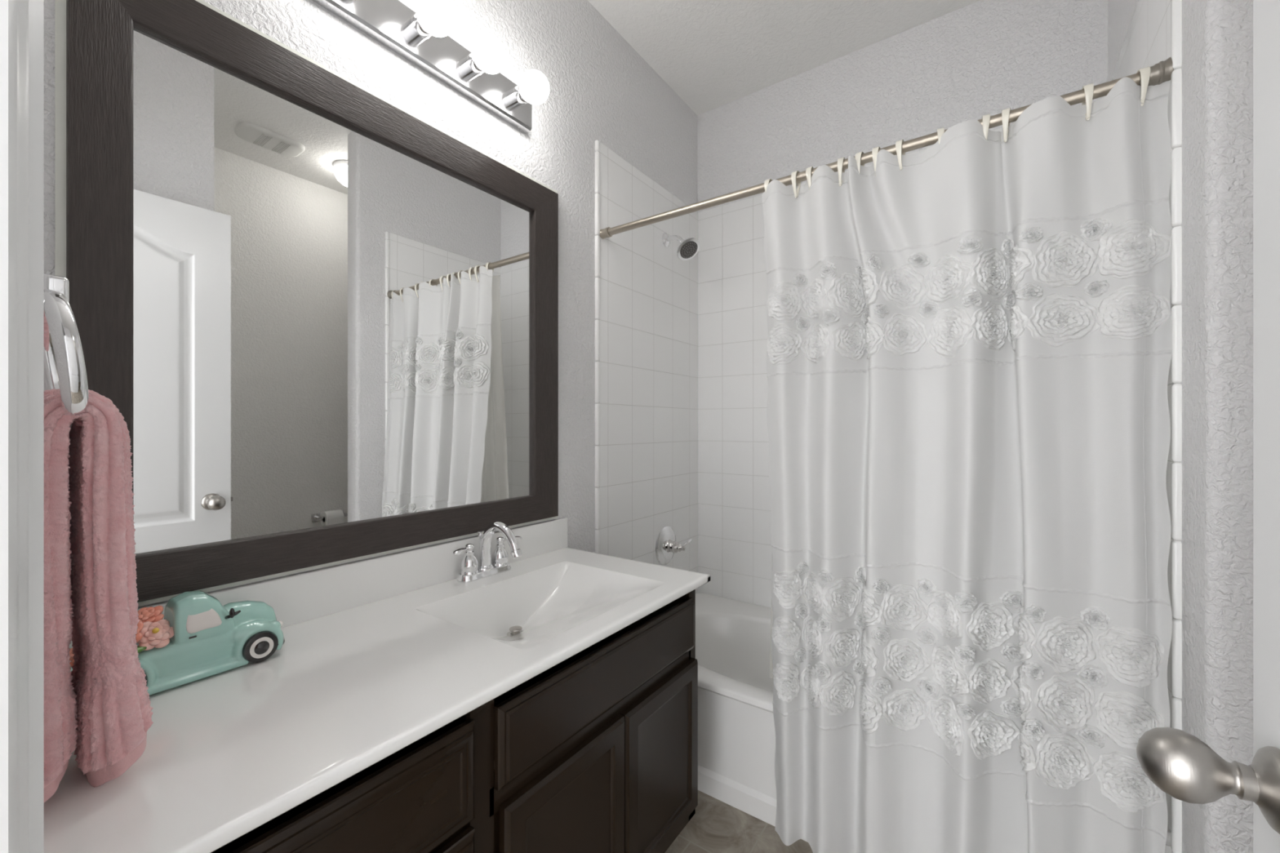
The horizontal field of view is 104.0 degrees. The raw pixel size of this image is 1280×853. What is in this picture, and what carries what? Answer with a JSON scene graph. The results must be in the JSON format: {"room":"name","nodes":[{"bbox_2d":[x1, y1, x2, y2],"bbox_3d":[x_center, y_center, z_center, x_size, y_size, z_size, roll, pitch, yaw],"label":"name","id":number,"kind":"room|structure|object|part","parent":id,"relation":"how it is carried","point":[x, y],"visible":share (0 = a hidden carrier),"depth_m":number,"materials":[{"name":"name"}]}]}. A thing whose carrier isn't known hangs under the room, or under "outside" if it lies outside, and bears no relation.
{"room":"bathroom","nodes":[
{"label":"bathroom","id":0,"kind":"room"},
{"bbox_2d":[44,388,153,802],"bbox_3d":[-0.665,0.182,0.584,0.168,0.454,0.128,0,0,35],"label":"hand towel","id":1,"kind":"object","parent":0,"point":[100,710],"visible":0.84,"depth_m":0.56,"materials":[{"name":"pink fabric"}]},
{"bbox_2d":[44,0,697,607],"bbox_3d":[-0.386,-0.186,1.624,0.132,2.709,2.408,0,0,35],"label":"wall","id":2,"kind":"structure","parent":0,"point":[616,144],"depth_m":1.84,"materials":[{"name":"white paint"}]},
{"bbox_2d":[54,0,558,606],"bbox_3d":[-0.590,-0.240,1.223,0.021,1.094,1.096,0,0,35],"label":"framed mirror","id":3,"kind":"object","parent":2,"relation":"attached to","point":[319,318],"visible":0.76,"depth_m":1.03,"materials":[{"name":"brown wood"}]},
{"bbox_2d":[133,26,531,554],"bbox_3d":[-0.597,-0.240,1.228,0.005,1.094,1.096,0,0,35],"label":"mirror glass","id":4,"kind":"object","parent":3,"relation":"attached to","point":[332,317],"depth_m":1.06,"materials":[{"name":"silver mirror"}]},
{"bbox_2d":[68,517,567,648],"bbox_3d":[-0.603,0.360,1.208,0.017,0.101,1.216,0,0,35],"label":"backsplash","id":5,"kind":"structure","parent":2,"relation":"attached to","point":[296,598],"depth_m":1.16,"materials":[{"name":"white stone"}]},
{"bbox_2d":[312,0,532,133],"bbox_3d":[-0.504,-0.975,1.297,0.076,0.114,0.609,0,0,35],"label":"vanity light bar","id":6,"kind":"object","parent":2,"relation":"attached to","point":[393,24],"visible":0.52,"depth_m":1.29,"materials":[{"name":"silver metal"}]},
{"bbox_2d":[406,13,431,43],"bbox_3d":[-0.536,-0.980,1.226,0.047,0.050,0.050,0,0,35],"label":"socket","id":7,"kind":"object","parent":6,"relation":"attached to","point":[415,33],"depth_m":1.22,"materials":[{"name":"silver metal"}]},
{"bbox_2d":[416,0,454,37],"bbox_3d":[-0.488,-0.980,1.192,0.092,0.084,0.084,0,0,35],"label":"light bulb","id":8,"kind":"object","parent":6,"relation":"attached to","point":[437,17],"visible":1,"depth_m":1.17,"materials":[{"name":"white glass"}]},
{"bbox_2d":[462,51,484,78],"bbox_3d":[-0.446,-0.980,1.353,0.047,0.050,0.050,0,0,35],"label":"socket","id":9,"kind":"object","parent":6,"relation":"attached to","point":[470,69],"depth_m":1.35,"materials":[{"name":"silver metal"}]},
{"bbox_2d":[473,34,506,74],"bbox_3d":[-0.398,-0.980,1.319,0.092,0.084,0.084,0,0,35],"label":"light bulb","id":10,"kind":"object","parent":6,"relation":"attached to","point":[490,55],"visible":1,"depth_m":1.29,"materials":[{"name":"white glass"}]},
{"bbox_2d":[508,84,528,107],"bbox_3d":[-0.355,-0.980,1.481,0.047,0.050,0.050,0,0,35],"label":"socket","id":11,"kind":"object","parent":6,"relation":"attached to","point":[516,100],"depth_m":1.47,"materials":[{"name":"silver metal"}]},
{"bbox_2d":[519,69,549,104],"bbox_3d":[-0.307,-0.980,1.447,0.092,0.084,0.084,0,0,35],"label":"light bulb","id":12,"kind":"object","parent":6,"relation":"attached to","point":[534,86],"visible":1,"depth_m":1.42,"materials":[{"name":"white glass"}]},
{"bbox_3d":[-0.161,0.051,1.848,0.025,2.213,0.018,0,0,35],"label":"edge trim","id":13,"kind":"part","parent":2,"relation":"part of","materials":[{"name":"white ceramic"}]},
{"bbox_3d":[0.064,-0.094,2.160,0.011,1.924,0.774,0,0,35],"label":"panel","id":14,"kind":"part","parent":2,"relation":"part of","materials":[{"name":"white tile"}]},
{"bbox_2d":[655,526,692,564],"bbox_3d":[0.154,0.528,2.190,0.100,0.168,0.168,0,0,35],"label":"shower valve","id":15,"kind":"object","parent":2,"relation":"attached to","point":[666,544],"visible":1,"depth_m":2.18,"materials":[{"name":"silver metal"}]},
{"bbox_3d":[0.203,0.515,2.194,0.072,0.034,0.016,0,0,-37],"label":"lever","id":16,"kind":"part","parent":15,"relation":"part of","materials":[{"name":"silver metal"}]},
{"bbox_2d":[662,232,699,260],"bbox_3d":[0.171,-0.788,2.153,0.171,0.138,0.106,0,0,35],"label":"shower head","id":17,"kind":"object","parent":2,"relation":"attached to","point":[687,248],"visible":1,"depth_m":2.13},
{"bbox_3d":[0.154,-0.813,2.185,0.102,0.053,0.023,0,0,41],"label":"arm","id":18,"kind":"part","parent":17,"relation":"part of","materials":[{"name":"silver metal"}]},
{"bbox_2d":[600,57,1173,239],"bbox_3d":[0.463,-0.716,1.433,1.480,0.048,0.048,0,0,35],"label":"shower rod","id":19,"kind":"object","parent":2,"relation":"attached to","point":[1160,73],"visible":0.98,"depth_m":1.29,"materials":[{"name":"silver metal"}]},
{"bbox_2d":[764,178,772,191],"bbox_3d":[0.385,-0.696,1.488,0.016,0.077,0.040,-2,-1,41],"label":"curtain hook","id":20,"kind":"object","parent":19,"relation":"hanging from","point":[766,182],"visible":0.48,"depth_m":1.48,"materials":[{"name":"beige plastic"}]},
{"bbox_2d":[791,170,800,198],"bbox_3d":[0.451,-0.696,1.441,0.016,0.077,0.040,-1,-1,40],"label":"curtain hook","id":21,"kind":"object","parent":19,"relation":"hanging from","point":[793,174],"visible":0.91,"depth_m":1.43,"materials":[{"name":"beige plastic"}]},
{"bbox_2d":[805,166,813,190],"bbox_3d":[0.483,-0.696,1.418,0.016,0.077,0.040,0,0,37],"label":"curtain hook","id":22,"kind":"object","parent":19,"relation":"hanging from","point":[808,171],"visible":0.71,"depth_m":1.40,"materials":[{"name":"beige plastic"}]},
{"bbox_2d":[837,157,844,186],"bbox_3d":[0.552,-0.696,1.369,0.016,0.077,0.040,0,0,31],"label":"curtain hook","id":23,"kind":"object","parent":19,"relation":"hanging from","point":[840,161],"visible":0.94,"depth_m":1.36,"materials":[{"name":"beige plastic"}]},
{"bbox_2d":[855,151,864,173],"bbox_3d":[0.590,-0.696,1.342,0.016,0.077,0.040,2,1,39],"label":"curtain hook","id":24,"kind":"object","parent":19,"relation":"hanging from","point":[858,155],"visible":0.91,"depth_m":1.33,"materials":[{"name":"beige plastic"}]},
{"bbox_2d":[871,146,880,176],"bbox_3d":[0.625,-0.696,1.318,0.016,0.077,0.040,0,0,39],"label":"curtain hook","id":25,"kind":"object","parent":19,"relation":"hanging from","point":[875,150],"visible":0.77,"depth_m":1.30,"materials":[{"name":"beige plastic"}]},
{"bbox_2d":[895,139,905,169],"bbox_3d":[0.670,-0.696,1.286,0.016,0.077,0.040,0,0,41],"label":"curtain hook","id":26,"kind":"object","parent":19,"relation":"hanging from","point":[898,144],"visible":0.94,"depth_m":1.27,"materials":[{"name":"beige plastic"}]},
{"bbox_2d":[936,127,944,144],"bbox_3d":[0.743,-0.696,1.234,0.016,0.077,0.040,-2,-1,29],"label":"curtain hook","id":27,"kind":"object","parent":19,"relation":"hanging from","point":[940,131],"visible":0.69,"depth_m":1.22,"materials":[{"name":"beige plastic"}]},
{"bbox_2d":[761,76,1172,852],"bbox_3d":[0.692,0.204,1.217,0.863,1.843,0.183,0,0,35],"label":"shower curtain","id":28,"kind":"object","parent":19,"relation":"hanging from","point":[969,353],"visible":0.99,"depth_m":1.16,"materials":[{"name":"white fabric"}]},
{"bbox_2d":[769,602,773,678],"bbox_3d":[0.749,0.054,1.329,0.854,1.496,0.070,0,0,35],"label":"liner","id":29,"kind":"object","parent":28,"relation":"hanging from","point":[771,675],"visible":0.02,"depth_m":1.59,"materials":[{"name":"white plastic"}]},
{"bbox_2d":[982,113,990,139],"bbox_3d":[0.818,-0.696,1.181,0.016,0.077,0.040,0,0,31],"label":"curtain hook","id":30,"kind":"object","parent":19,"relation":"hanging from","point":[986,118],"visible":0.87,"depth_m":1.17,"materials":[{"name":"beige plastic"}]},
{"bbox_2d":[1001,107,1010,142],"bbox_3d":[0.849,-0.696,1.159,0.016,0.077,0.040,2,1,40],"label":"curtain hook","id":31,"kind":"object","parent":19,"relation":"hanging from","point":[1005,113],"visible":0.96,"depth_m":1.15,"materials":[{"name":"beige plastic"}]},
{"bbox_2d":[1081,83,1093,120],"bbox_3d":[0.964,-0.696,1.077,0.016,0.077,0.040,-1,-1,34],"label":"curtain hook","id":32,"kind":"object","parent":19,"relation":"hanging from","point":[1088,89],"visible":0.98,"depth_m":1.06,"materials":[{"name":"beige plastic"}]},
{"bbox_2d":[1136,66,1150,106],"bbox_3d":[1.033,-0.696,1.029,0.016,0.077,0.040,2,1,31],"label":"curtain hook","id":33,"kind":"object","parent":19,"relation":"hanging from","point":[1144,72],"visible":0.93,"depth_m":1.01,"materials":[{"name":"beige plastic"}]},
{"bbox_2d":[665,790,813,852],"bbox_3d":[0.058,1.198,0.082,2.800,0.060,4.600,0,0,35],"label":"floor","id":34,"kind":"structure","parent":0,"point":[716,826],"depth_m":1.43,"materials":[{"name":"beige tile"}]},
{"bbox_2d":[211,589,697,852],"bbox_3d":[-0.394,0.799,1.050,0.540,0.737,1.194,0,0,35],"label":"vanity cabinet","id":35,"kind":"object","parent":34,"relation":"on","point":[596,752],"visible":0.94,"depth_m":0.95,"materials":[{"name":"brown wood"}]},
{"bbox_3d":[-0.384,0.541,0.614,0.020,0.155,0.430,0,0,35],"label":"drawer","id":36,"kind":"part","parent":35,"relation":"part of","materials":[{"name":"brown wood"}]},
{"bbox_2d":[44,517,710,852],"bbox_3d":[-0.384,0.428,1.052,0.558,0.237,1.216,0,0,35],"label":"countertop","id":37,"kind":"structure","parent":35,"relation":"on","point":[377,655],"depth_m":0.81,"materials":[{"name":"white stone"}]},
{"bbox_2d":[69,590,284,695],"bbox_3d":[-0.754,0.343,0.818,0.113,0.134,0.286,0,0,35],"label":"truck","id":38,"kind":"object","parent":37,"relation":"on","point":[198,637],"visible":0.59,"depth_m":0.81,"materials":[{"name":"green ceramic"}]},
{"bbox_2d":[69,647,74,666],"bbox_3d":[-0.806,0.329,0.725,0.034,0.033,0.036,0,0,35],"label":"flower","id":39,"kind":"object","parent":38,"relation":"on","point":[71,655],"depth_m":0.71,"materials":[{"name":"orange ceramic"}]},
{"bbox_2d":[135,621,143,642],"bbox_3d":[-0.779,0.315,0.754,0.035,0.036,0.044,0,0,35],"label":"flower","id":40,"kind":"object","parent":38,"relation":"on","point":[140,635],"depth_m":0.76,"materials":[{"name":"orange ceramic"}]},
{"bbox_2d":[137,605,164,622],"bbox_3d":[-0.782,0.304,0.792,0.036,0.031,0.040,0,0,35],"label":"flower","id":41,"kind":"object","parent":38,"relation":"on","point":[146,615],"depth_m":0.79,"materials":[{"name":"orange ceramic"}]},
{"bbox_2d":[137,619,173,650],"bbox_3d":[-0.757,0.324,0.779,0.037,0.039,0.051,0,0,35],"label":"flower","id":42,"kind":"object","parent":38,"relation":"on","point":[152,634],"depth_m":0.78,"materials":[{"name":"pink ceramic"}]},
{"bbox_2d":[151,627,159,633],"bbox_3d":[-0.750,0.316,0.774,0.008,0.008,0.008,0,0,35],"label":"flower","id":43,"kind":"object","parent":38,"relation":"on","point":[154,630],"depth_m":0.77,"materials":[{"name":"yellow ceramic"}]},
{"bbox_2d":[224,608,240,619],"bbox_3d":[-0.686,0.315,0.841,0.022,0.019,0.011,0,0,-20],"label":"mirror","id":44,"kind":"object","parent":38,"relation":"attached to","point":[231,615],"depth_m":0.84,"materials":[{"name":"black ceramic"}]},
{"bbox_2d":[452,521,522,582],"bbox_3d":[-0.410,0.333,1.363,0.174,0.153,0.175,0,0,-12],"label":"faucet","id":45,"kind":"object","parent":37,"relation":"on","point":[472,571],"visible":1,"depth_m":1.35,"materials":[{"name":"silver metal"}]},
{"bbox_3d":[-0.465,0.325,1.309,0.019,0.014,0.067,0,0,18],"label":"lever","id":46,"kind":"part","parent":45,"relation":"part of","materials":[{"name":"silver metal"}]},
{"bbox_3d":[-0.457,0.354,1.340,0.045,0.080,0.045,0,0,35],"label":"handle","id":47,"kind":"part","parent":45,"relation":"part of","materials":[{"name":"silver metal"}]},
{"bbox_3d":[-0.446,0.342,1.395,0.015,0.103,0.015,0,0,2],"label":"lift rod","id":48,"kind":"part","parent":45,"relation":"part of","materials":[{"name":"silver metal"}]},
{"bbox_3d":[-0.429,0.400,1.382,0.052,0.018,0.166,0,0,35],"label":"plate","id":49,"kind":"part","parent":45,"relation":"part of","materials":[{"name":"silver metal"}]},
{"bbox_3d":[-0.380,0.329,1.348,0.155,0.143,0.037,0,0,35],"label":"spout","id":50,"kind":"part","parent":45,"relation":"part of","materials":[{"name":"silver metal"}]},
{"bbox_3d":[-0.398,0.354,1.423,0.045,0.080,0.045,0,0,35],"label":"handle","id":51,"kind":"part","parent":45,"relation":"part of","materials":[{"name":"silver metal"}]},
{"bbox_3d":[-0.371,0.325,1.442,0.067,0.014,0.019,0,0,-37],"label":"lever","id":52,"kind":"part","parent":45,"relation":"part of","materials":[{"name":"silver metal"}]},
{"bbox_2d":[506,626,522,636],"bbox_3d":[-0.321,0.529,1.291,0.045,0.022,0.045,0,0,35],"label":"drain","id":53,"kind":"object","parent":37,"relation":"on","point":[513,630],"visible":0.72,"depth_m":1.28,"materials":[{"name":"silver metal"}]},
{"bbox_3d":[-0.384,0.729,0.614,0.020,0.188,0.430,0,0,35],"label":"drawer","id":54,"kind":"part","parent":35,"relation":"part of","materials":[{"name":"brown wood"}]},
{"bbox_3d":[-0.133,0.838,0.969,0.020,0.400,0.329,0,0,35],"label":"cabinet door","id":55,"kind":"part","parent":35,"relation":"part of","materials":[{"name":"brown wood"}]},
{"bbox_3d":[-0.044,0.535,1.094,0.020,0.138,0.656,0,0,35],"label":"false drawer","id":56,"kind":"part","parent":35,"relation":"part of","materials":[{"name":"brown wood"}]},
{"bbox_3d":[0.059,0.838,1.240,0.020,0.400,0.327,0,0,35],"label":"cabinet door","id":57,"kind":"part","parent":35,"relation":"part of","materials":[{"name":"brown wood"}]},
{"bbox_2d":[695,592,1171,852],"bbox_3d":[0.672,0.992,1.727,1.479,0.352,0.758,0,0,35],"label":"bathtub","id":58,"kind":"object","parent":34,"relation":"on","point":[736,731],"visible":0.16,"depth_m":1.59,"materials":[{"name":"white ceramic"}]},
{"bbox_2d":[587,0,979,115],"bbox_3d":[0.058,-1.581,0.082,2.800,0.080,4.600,0,0,35],"label":"ceiling","id":59,"kind":"structure","parent":0,"point":[713,54],"depth_m":1.95,"materials":[{"name":"white paint"}]},
{"bbox_2d":[697,0,1107,608],"bbox_3d":[1.312,-0.186,1.817,2.440,2.709,0.129,0,0,35],"label":"wall","id":60,"kind":"structure","parent":0,"point":[976,60],"depth_m":2.25,"materials":[{"name":"white paint"}]},
{"bbox_2d":[1107,0,1253,852],"bbox_3d":[1.283,-0.186,1.204,0.128,2.709,0.924,0,0,35],"label":"wall partition","id":61,"kind":"structure","parent":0,"point":[1209,43],"depth_m":0.86,"materials":[{"name":"white paint"}]},
{"bbox_3d":[1.282,-0.094,1.298,0.011,1.924,0.770,0,0,35],"label":"panel","id":62,"kind":"part","parent":61,"relation":"part of","materials":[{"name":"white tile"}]},
{"bbox_3d":[1.065,0.051,0.985,0.025,2.213,0.018,0,0,35],"label":"edge trim","id":63,"kind":"part","parent":61,"relation":"part of","materials":[{"name":"white paint"}]},
{"bbox_3d":[-0.387,-0.187,0.232,1.499,2.709,0.125,0,0,35],"label":"wall","id":64,"kind":"structure","parent":0,"visible":0},
{"bbox_2d":[0,0,44,852],"bbox_3d":[-0.479,0.133,0.310,0.064,2.070,0.146,0,0,35],"label":"trim","id":65,"kind":"structure","parent":64,"relation":"attached to","point":[21,21],"depth_m":0.35,"materials":[{"name":"white paint"}]},
{"bbox_2d":[44,274,88,434],"bbox_3d":[-0.668,-0.085,0.553,0.162,0.188,0.072,0,0,35],"label":"towel ring","id":66,"kind":"object","parent":64,"relation":"attached to","point":[64,367],"visible":0.65,"depth_m":0.53,"materials":[{"name":"silver metal"}]},
{"bbox_2d":[1136,0,1279,852],"bbox_3d":[0.356,0.141,0.192,0.211,2.030,0.722,0,0,42],"label":"door","id":67,"kind":"structure","parent":64,"relation":"in","point":[1182,766],"depth_m":0.44,"materials":[{"name":"white paint"}]},
{"bbox_3d":[0.492,0.304,0.445,0.072,0.058,0.058,0,0,35],"label":"knob","id":68,"kind":"part","parent":67,"relation":"part of","materials":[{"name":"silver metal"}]}
]}

